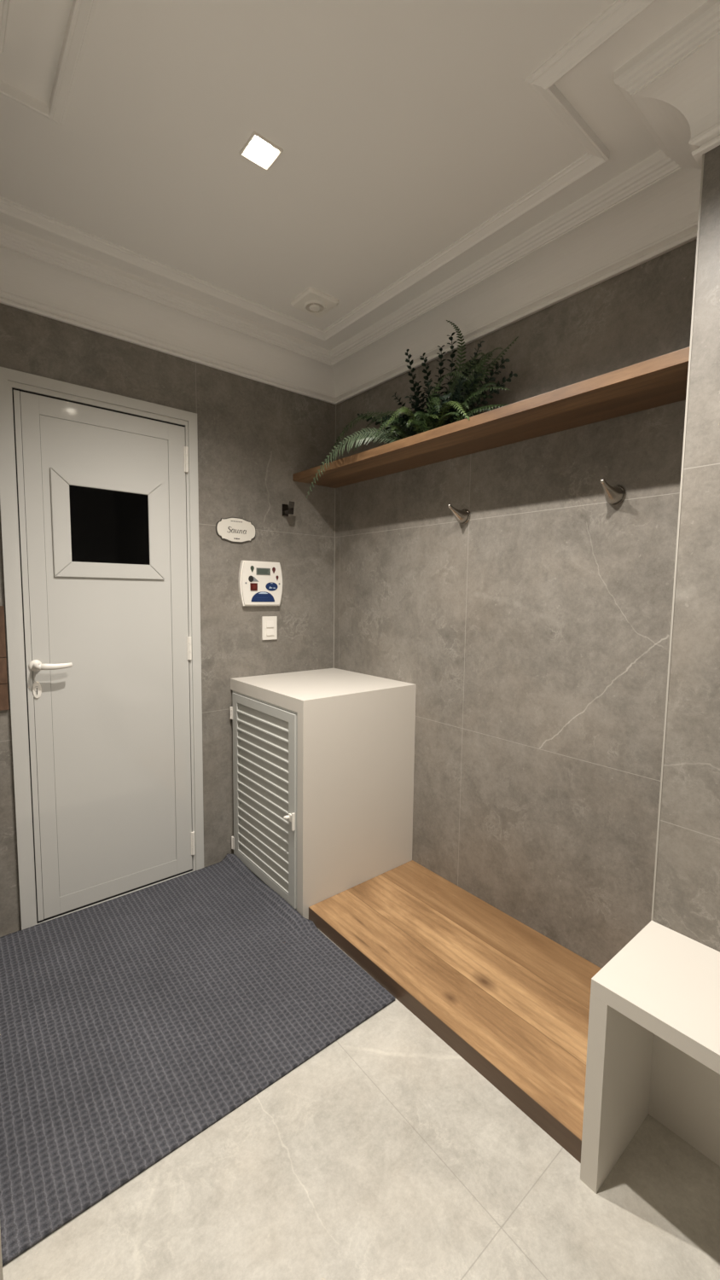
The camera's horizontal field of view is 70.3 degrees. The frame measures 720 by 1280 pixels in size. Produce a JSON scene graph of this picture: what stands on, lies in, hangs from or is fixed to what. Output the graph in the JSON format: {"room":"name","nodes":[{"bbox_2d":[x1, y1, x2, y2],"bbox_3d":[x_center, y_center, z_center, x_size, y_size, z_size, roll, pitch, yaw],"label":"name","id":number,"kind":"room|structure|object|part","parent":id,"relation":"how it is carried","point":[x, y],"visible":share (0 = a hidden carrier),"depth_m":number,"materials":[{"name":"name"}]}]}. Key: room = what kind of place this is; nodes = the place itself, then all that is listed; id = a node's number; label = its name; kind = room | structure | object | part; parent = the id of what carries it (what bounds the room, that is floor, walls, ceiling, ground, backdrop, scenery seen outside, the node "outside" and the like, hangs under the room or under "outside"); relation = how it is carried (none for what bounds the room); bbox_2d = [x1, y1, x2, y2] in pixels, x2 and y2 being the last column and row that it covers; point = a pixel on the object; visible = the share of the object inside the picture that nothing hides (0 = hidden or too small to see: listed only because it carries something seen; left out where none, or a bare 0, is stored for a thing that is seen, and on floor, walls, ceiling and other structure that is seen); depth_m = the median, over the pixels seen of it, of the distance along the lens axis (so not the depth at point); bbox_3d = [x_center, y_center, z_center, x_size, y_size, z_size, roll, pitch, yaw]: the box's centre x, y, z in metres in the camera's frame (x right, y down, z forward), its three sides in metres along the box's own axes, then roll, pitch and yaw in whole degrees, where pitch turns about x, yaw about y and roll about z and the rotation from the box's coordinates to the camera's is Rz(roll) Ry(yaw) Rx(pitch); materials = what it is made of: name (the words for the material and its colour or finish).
{"room":"changing room","nodes":[
{"label":"changing room","id":0,"kind":"room"},
{"bbox_2d":[0,1229,3,1279],"bbox_3d":[-0.784,-0.054,0.671,0.400,2.655,0.635,-4,7,-39],"label":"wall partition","id":1,"kind":"structure","parent":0,"point":[1,1259],"depth_m":0.62,"materials":[{"name":"white"}]},
{"bbox_2d":[0,302,335,936],"bbox_3d":[-1.026,-0.196,2.217,2.200,2.655,0.100,-4,7,-39],"label":"wall","id":2,"kind":"structure","parent":0,"point":[253,436],"depth_m":2.48,"materials":[{"name":"tile"}]},
{"bbox_2d":[0,605,8,710],"bbox_3d":[-1.454,0.076,1.815,0.325,0.391,0.013,-4,7,-39],"label":"board","id":3,"kind":"object","parent":2,"relation":"attached to","point":[3,677],"visible":1,"depth_m":1.91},
{"bbox_2d":[0,366,203,930],"bbox_3d":[-1.020,0.070,2.139,0.745,2.140,0.069,-4,7,-39],"label":"door","id":4,"kind":"structure","parent":2,"relation":"in","point":[99,491],"depth_m":2.12,"materials":[{"name":"white wood"}]},
{"bbox_3d":[-1.201,0.099,1.987,0.141,0.045,0.061,-4,7,-39],"label":"handle","id":5,"kind":"part","parent":4,"relation":"part of","materials":[{"name":"white plastic"}]},
{"bbox_2d":[215,517,255,542],"bbox_3d":[-0.596,-0.530,2.468,0.208,0.120,0.008,-4,7,-39],"label":"sign","id":6,"kind":"object","parent":2,"relation":"attached to","point":[230,529],"visible":1,"depth_m":2.46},
{"bbox_2d":[238,560,282,605],"bbox_3d":[-0.493,-0.282,2.562,0.237,0.222,0.032,-4,7,-39],"label":"control panel","id":7,"kind":"object","parent":2,"relation":"attached to","point":[260,583],"visible":1,"depth_m":2.55,"materials":[{"name":"white plastic"}]},
{"bbox_3d":[-0.536,-0.301,2.512,0.027,0.031,0.003,-4,7,-39],"label":"knob","id":8,"kind":"part","parent":7,"relation":"part of","materials":[{"name":"black plastic"}]},
{"bbox_2d":[250,582,257,590],"bbox_3d":[-0.524,-0.263,2.524,0.038,0.036,0.005,-4,7,-39],"label":"switch","id":9,"kind":"object","parent":7,"relation":"attached to","point":[253,586],"depth_m":2.52,"materials":[{"name":"red plastic"}]},
{"bbox_2d":[261,616,277,639],"bbox_3d":[-0.463,-0.061,2.620,0.083,0.120,0.014,-4,7,-39],"label":"switch plate","id":10,"kind":"object","parent":2,"relation":"attached to","point":[269,623],"visible":1,"depth_m":2.62,"materials":[{"name":"white plastic"}]},
{"bbox_2d":[282,500,294,516],"bbox_3d":[-0.364,-0.668,2.603,0.034,0.066,0.074,-4,7,-39],"label":"robe hook","id":11,"kind":"object","parent":2,"relation":"attached to","point":[288,509],"visible":1,"depth_m":2.59,"materials":[{"name":"silver metal"}]},
{"bbox_3d":[-0.385,-0.667,2.629,0.034,0.060,0.008,-4,7,-39],"label":"wall plate","id":12,"kind":"part","parent":11,"relation":"part of","materials":[{"name":"silver metal"}]},
{"bbox_2d":[0,0,708,350],"bbox_3d":[0.109,-1.339,0.828,2.300,0.100,3.500,-4,7,-39],"label":"ceiling","id":13,"kind":"structure","parent":0,"point":[402,128],"depth_m":1.35,"materials":[{"name":"paint"}]},
{"bbox_2d":[239,131,283,170],"bbox_3d":[-0.272,-1.360,1.406,0.087,0.040,0.087,-4,7,-39],"label":"recessed light","id":14,"kind":"object","parent":13,"relation":"in","point":[258,149],"visible":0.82,"depth_m":1.41,"materials":[{"name":"white plastic"}]},
{"bbox_3d":[-0.272,-1.362,1.406,0.052,0.027,0.052,-4,7,-39],"label":"bulb","id":15,"kind":"part","parent":14,"relation":"part of","materials":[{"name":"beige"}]},
{"bbox_2d":[290,287,338,317],"bbox_3d":[-0.188,-1.396,2.132,0.154,0.029,0.154,-4,7,-39],"label":"ceiling vent","id":16,"kind":"object","parent":13,"relation":"in","point":[312,301],"visible":1,"depth_m":2.11,"materials":[{"name":"plastic"}]},
{"bbox_2d":[306,302,324,313],"bbox_3d":[-0.188,-1.391,2.132,0.075,0.012,0.075,-4,7,-39],"label":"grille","id":17,"kind":"object","parent":16,"relation":"attached to","point":[311,307],"depth_m":2.13,"materials":[{"name":"white plastic"}]},
{"bbox_2d":[0,0,656,341],"bbox_3d":[0.108,-1.277,0.833,1.598,0.025,2.798,-4,7,-39],"label":"trim","id":18,"kind":"structure","parent":13,"relation":"attached to","point":[542,81],"depth_m":1.41,"materials":[{"name":"paint"}]},
{"bbox_2d":[0,0,719,405],"bbox_3d":[0.107,-1.195,0.841,2.100,0.191,3.300,-4,7,-39],"label":"trim","id":19,"kind":"structure","parent":13,"relation":"attached to","point":[650,210],"depth_m":1.83,"materials":[{"name":"paint"}]},
{"bbox_2d":[2,933,719,1279],"bbox_3d":[0.076,1.305,1.066,2.300,0.100,3.500,-4,7,-39],"label":"floor","id":20,"kind":"structure","parent":0,"point":[385,1154],"depth_m":1.15,"materials":[{"name":"tile"}]},
{"bbox_2d":[0,853,395,1266],"bbox_3d":[-0.672,1.156,1.801,1.085,0.045,1.169,-4,7,-39],"label":"floor mat","id":21,"kind":"object","parent":20,"relation":"on","point":[132,1024],"visible":1,"depth_m":1.59,"materials":[{"name":"grey rubber"}]},
{"bbox_2d":[229,668,416,919],"bbox_3d":[-0.204,0.659,2.491,0.662,0.922,0.652,-4,7,-39],"label":"base cabinet","id":22,"kind":"object","parent":20,"relation":"on","point":[323,759],"visible":0.95,"depth_m":2.25,"materials":[{"name":"white wood"}]},
{"bbox_3d":[-0.438,0.690,2.320,0.026,0.826,0.566,-4,7,-39],"label":"louvre door","id":23,"kind":"part","parent":22,"relation":"part of","materials":[{"name":"white metal"}]},
{"bbox_3d":[-0.432,0.698,2.325,0.027,0.862,0.594,-4,7,-39],"label":"louvre frame","id":24,"kind":"part","parent":22,"relation":"part of","materials":[{"name":"white wood"}]},
{"bbox_2d":[308,860,601,1163],"bbox_3d":[0.394,1.159,1.846,0.603,0.058,1.174,-4,7,-39],"label":"wooden platform","id":25,"kind":"object","parent":20,"relation":"on","point":[509,999],"visible":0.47,"depth_m":1.73,"materials":[{"name":"brown wood"}]},
{"bbox_2d":[580,920,719,1193],"bbox_3d":[1.027,1.041,0.798,0.329,0.496,1.220,-4,7,-39],"label":"bench","id":26,"kind":"object","parent":20,"relation":"on","point":[654,1045],"visible":1,"depth_m":1.18,"materials":[{"name":"stone"}]},
{"bbox_3d":[0.652,1.015,1.254,0.329,0.458,0.038,-4,7,-39],"label":"panel","id":27,"kind":"part","parent":26,"relation":"part of","materials":[{"name":"white stone"}]},
{"bbox_3d":[1.030,0.813,0.778,0.329,0.038,1.220,-4,7,-39],"label":"seat","id":28,"kind":"part","parent":26,"relation":"part of","materials":[{"name":"white stone"}]},
{"bbox_3d":[1.137,1.054,0.890,0.044,0.458,1.144,-4,7,-39],"label":"panel","id":29,"kind":"part","parent":26,"relation":"part of","materials":[{"name":"white stone"}]},
{"bbox_2d":[334,238,697,968],"bbox_3d":[0.444,-0.180,2.243,0.100,2.655,1.930,-4,7,-39],"label":"wall","id":30,"kind":"structure","parent":0,"point":[532,633],"depth_m":1.90,"materials":[{"name":"tile"}]},
{"bbox_2d":[333,405,336,668],"bbox_3d":[-0.147,-0.102,2.886,0.003,2.370,0.003,-4,7,-39],"label":"trim","id":31,"kind":"structure","parent":30,"relation":"attached to","point":[335,405],"depth_m":2.85,"materials":[{"name":"tile"}]},
{"bbox_2d":[448,504,470,523],"bbox_3d":[0.398,-0.520,2.110,0.105,0.071,0.062,-4,7,-39],"label":"robe hook","id":32,"kind":"object","parent":30,"relation":"attached to","point":[462,516],"visible":1,"depth_m":2.11,"materials":[{"name":"metal"}]},
{"bbox_3d":[0.435,-0.518,2.141,0.008,0.062,0.062,-4,7,-39],"label":"wall plate","id":33,"kind":"part","parent":32,"relation":"part of","materials":[{"name":"metal"}]},
{"bbox_2d":[293,346,689,488],"bbox_3d":[0.338,-0.777,2.031,0.272,0.034,1.827,-4,7,-39],"label":"wall shelf","id":34,"kind":"object","parent":30,"relation":"attached to","point":[662,380],"visible":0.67,"depth_m":1.70,"materials":[{"name":"brown wood"}]},
{"bbox_2d":[306,320,518,498],"bbox_3d":[0.191,-0.957,2.143,1.049,0.625,0.295,6,7,45],"label":"arrangement","id":35,"kind":"object","parent":34,"relation":"on","point":[454,406],"visible":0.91,"depth_m":2.02,"materials":[{"name":"green plant"}]},
{"bbox_3d":[0.086,-0.883,2.221,0.240,0.083,0.051,3,6,21],"label":"leafy stem","id":36,"kind":"part","parent":35,"relation":"part of","materials":[{"name":"green plant"}]},
{"bbox_3d":[0.111,-0.948,2.292,0.065,0.200,0.328,-4,7,-39],"label":"leafy stem","id":37,"kind":"part","parent":35,"relation":"part of","materials":[{"name":"green plant"}]},
{"bbox_3d":[0.146,-0.901,2.232,0.108,0.117,0.098,-4,7,-39],"label":"leafy stem","id":38,"kind":"part","parent":35,"relation":"part of","materials":[{"name":"green plant"}]},
{"bbox_3d":[0.167,-0.883,2.128,0.127,0.102,0.110,-4,7,-39],"label":"leafy stem","id":39,"kind":"part","parent":35,"relation":"part of","materials":[{"name":"green plant"}]},
{"bbox_3d":[0.188,-0.943,2.184,0.116,0.209,0.059,0,5,-3],"label":"leafy stem","id":40,"kind":"part","parent":35,"relation":"part of","materials":[{"name":"green plant"}]},
{"bbox_3d":[0.211,-0.907,2.193,0.082,0.136,0.094,-4,7,-39],"label":"leafy stem","id":41,"kind":"part","parent":35,"relation":"part of","materials":[{"name":"green plant"}]},
{"bbox_3d":[0.227,-1.035,2.174,0.057,0.395,0.093,-4,7,-39],"label":"leafy stem","id":42,"kind":"part","parent":35,"relation":"part of","materials":[{"name":"green plant"}]},
{"bbox_3d":[0.238,-0.921,2.125,0.108,0.177,0.057,-4,7,-39],"label":"leafy stem","id":43,"kind":"part","parent":35,"relation":"part of","materials":[{"name":"green plant"}]},
{"bbox_3d":[0.238,-0.953,2.139,0.051,0.240,0.050,-4,7,-39],"label":"leafy stem","id":44,"kind":"part","parent":35,"relation":"part of","materials":[{"name":"green plant"}]},
{"bbox_3d":[0.262,-0.934,2.145,0.051,0.200,0.055,-4,7,-39],"label":"leafy stem","id":45,"kind":"part","parent":35,"relation":"part of","materials":[{"name":"green plant"}]},
{"bbox_3d":[0.277,-1.005,2.112,0.050,0.349,0.071,-4,7,-39],"label":"leafy stem","id":46,"kind":"part","parent":35,"relation":"part of","materials":[{"name":"green plant"}]},
{"bbox_3d":[0.283,-0.935,2.090,0.058,0.212,0.103,1,5,7],"label":"leafy stem","id":47,"kind":"part","parent":35,"relation":"part of","materials":[{"name":"green plant"}]},
{"bbox_3d":[0.309,-0.918,2.065,0.058,0.183,0.088,5,7,38],"label":"leafy stem","id":48,"kind":"part","parent":35,"relation":"part of","materials":[{"name":"green plant"}]},
{"bbox_3d":[0.314,-0.880,2.057,0.054,0.109,0.090,3,6,22],"label":"leafy stem","id":49,"kind":"part","parent":35,"relation":"part of","materials":[{"name":"green plant"}]},
{"bbox_3d":[0.312,-1.000,2.081,0.061,0.346,0.094,-4,7,-39],"label":"leafy stem","id":50,"kind":"part","parent":35,"relation":"part of","materials":[{"name":"green plant"}]},
{"bbox_3d":[0.339,-0.880,1.998,0.118,0.121,0.086,-4,7,-39],"label":"leafy stem","id":51,"kind":"part","parent":35,"relation":"part of","materials":[{"name":"green plant"}]},
{"bbox_3d":[0.339,-0.888,2.017,0.061,0.134,0.103,2,5,18],"label":"leafy stem","id":52,"kind":"part","parent":35,"relation":"part of","materials":[{"name":"green plant"}]},
{"bbox_3d":[0.355,-0.890,2.025,0.060,0.137,0.111,-2,6,-30],"label":"leafy stem","id":53,"kind":"part","parent":35,"relation":"part of","materials":[{"name":"green plant"}]},
{"bbox_3d":[0.344,-1.011,2.053,0.058,0.373,0.125,-2,6,-28],"label":"leafy stem","id":54,"kind":"part","parent":35,"relation":"part of","materials":[{"name":"green plant"}]},
{"bbox_3d":[0.365,-0.904,2.020,0.054,0.165,0.107,-4,7,-39],"label":"leafy stem","id":55,"kind":"part","parent":35,"relation":"part of","materials":[{"name":"green plant"}]},
{"bbox_3d":[0.378,-0.927,2.005,0.056,0.214,0.107,-4,7,-39],"label":"leafy stem","id":56,"kind":"part","parent":35,"relation":"part of","materials":[{"name":"green plant"}]},
{"bbox_3d":[0.378,-0.926,2.007,0.062,0.213,0.116,-4,7,-39],"label":"leafy stem","id":57,"kind":"part","parent":35,"relation":"part of","materials":[{"name":"green plant"}]},
{"bbox_3d":[0.378,-0.898,1.973,0.059,0.164,0.138,0,5,-10],"label":"leafy stem","id":58,"kind":"part","parent":35,"relation":"part of","materials":[{"name":"green plant"}]},
{"bbox_3d":[0.390,-0.968,1.996,0.073,0.299,0.241,-4,7,-39],"label":"leafy stem","id":59,"kind":"part","parent":35,"relation":"part of","materials":[{"name":"green plant"}]},
{"bbox_3d":[0.398,-0.904,1.952,0.067,0.179,0.161,-1,5,-18],"label":"leafy stem","id":60,"kind":"part","parent":35,"relation":"part of","materials":[{"name":"green plant"}]},
{"bbox_3d":[0.438,-0.899,1.979,0.155,0.164,0.053,3,6,21],"label":"leafy stem","id":61,"kind":"part","parent":35,"relation":"part of","materials":[{"name":"green plant"}]},
{"bbox_3d":[0.435,-0.919,1.960,0.058,0.210,0.321,-3,6,-35],"label":"leafy stem","id":62,"kind":"part","parent":35,"relation":"part of","materials":[{"name":"green plant"}]},
{"bbox_3d":[0.448,-0.882,1.933,0.075,0.145,0.344,-4,7,-39],"label":"leafy stem","id":63,"kind":"part","parent":35,"relation":"part of","materials":[{"name":"green plant"}]},
{"bbox_2d":[599,478,626,505],"bbox_3d":[0.794,-0.472,1.631,0.105,0.071,0.062,-4,7,-39],"label":"robe hook","id":64,"kind":"object","parent":30,"relation":"attached to","point":[615,495],"visible":1,"depth_m":1.63,"materials":[{"name":"metal"}]},
{"bbox_3d":[0.831,-0.470,1.662,0.008,0.062,0.062,-4,7,-39],"label":"wall plate","id":65,"kind":"part","parent":64,"relation":"part of","materials":[{"name":"metal"}]},
{"bbox_2d":[653,145,719,951],"bbox_3d":[1.405,-0.042,0.839,0.407,2.655,1.470,-4,7,-39],"label":"wall pillar","id":66,"kind":"structure","parent":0,"point":[687,898],"depth_m":1.24,"materials":[{"name":"stone"}]},
{"bbox_2d":[651,153,704,920],"bbox_3d":[0.781,0.053,1.288,0.005,2.370,0.004,-4,7,-39],"label":"trim","id":67,"kind":"structure","parent":66,"relation":"attached to","point":[703,154],"depth_m":1.26,"materials":[{"name":"metal"}]}
]}

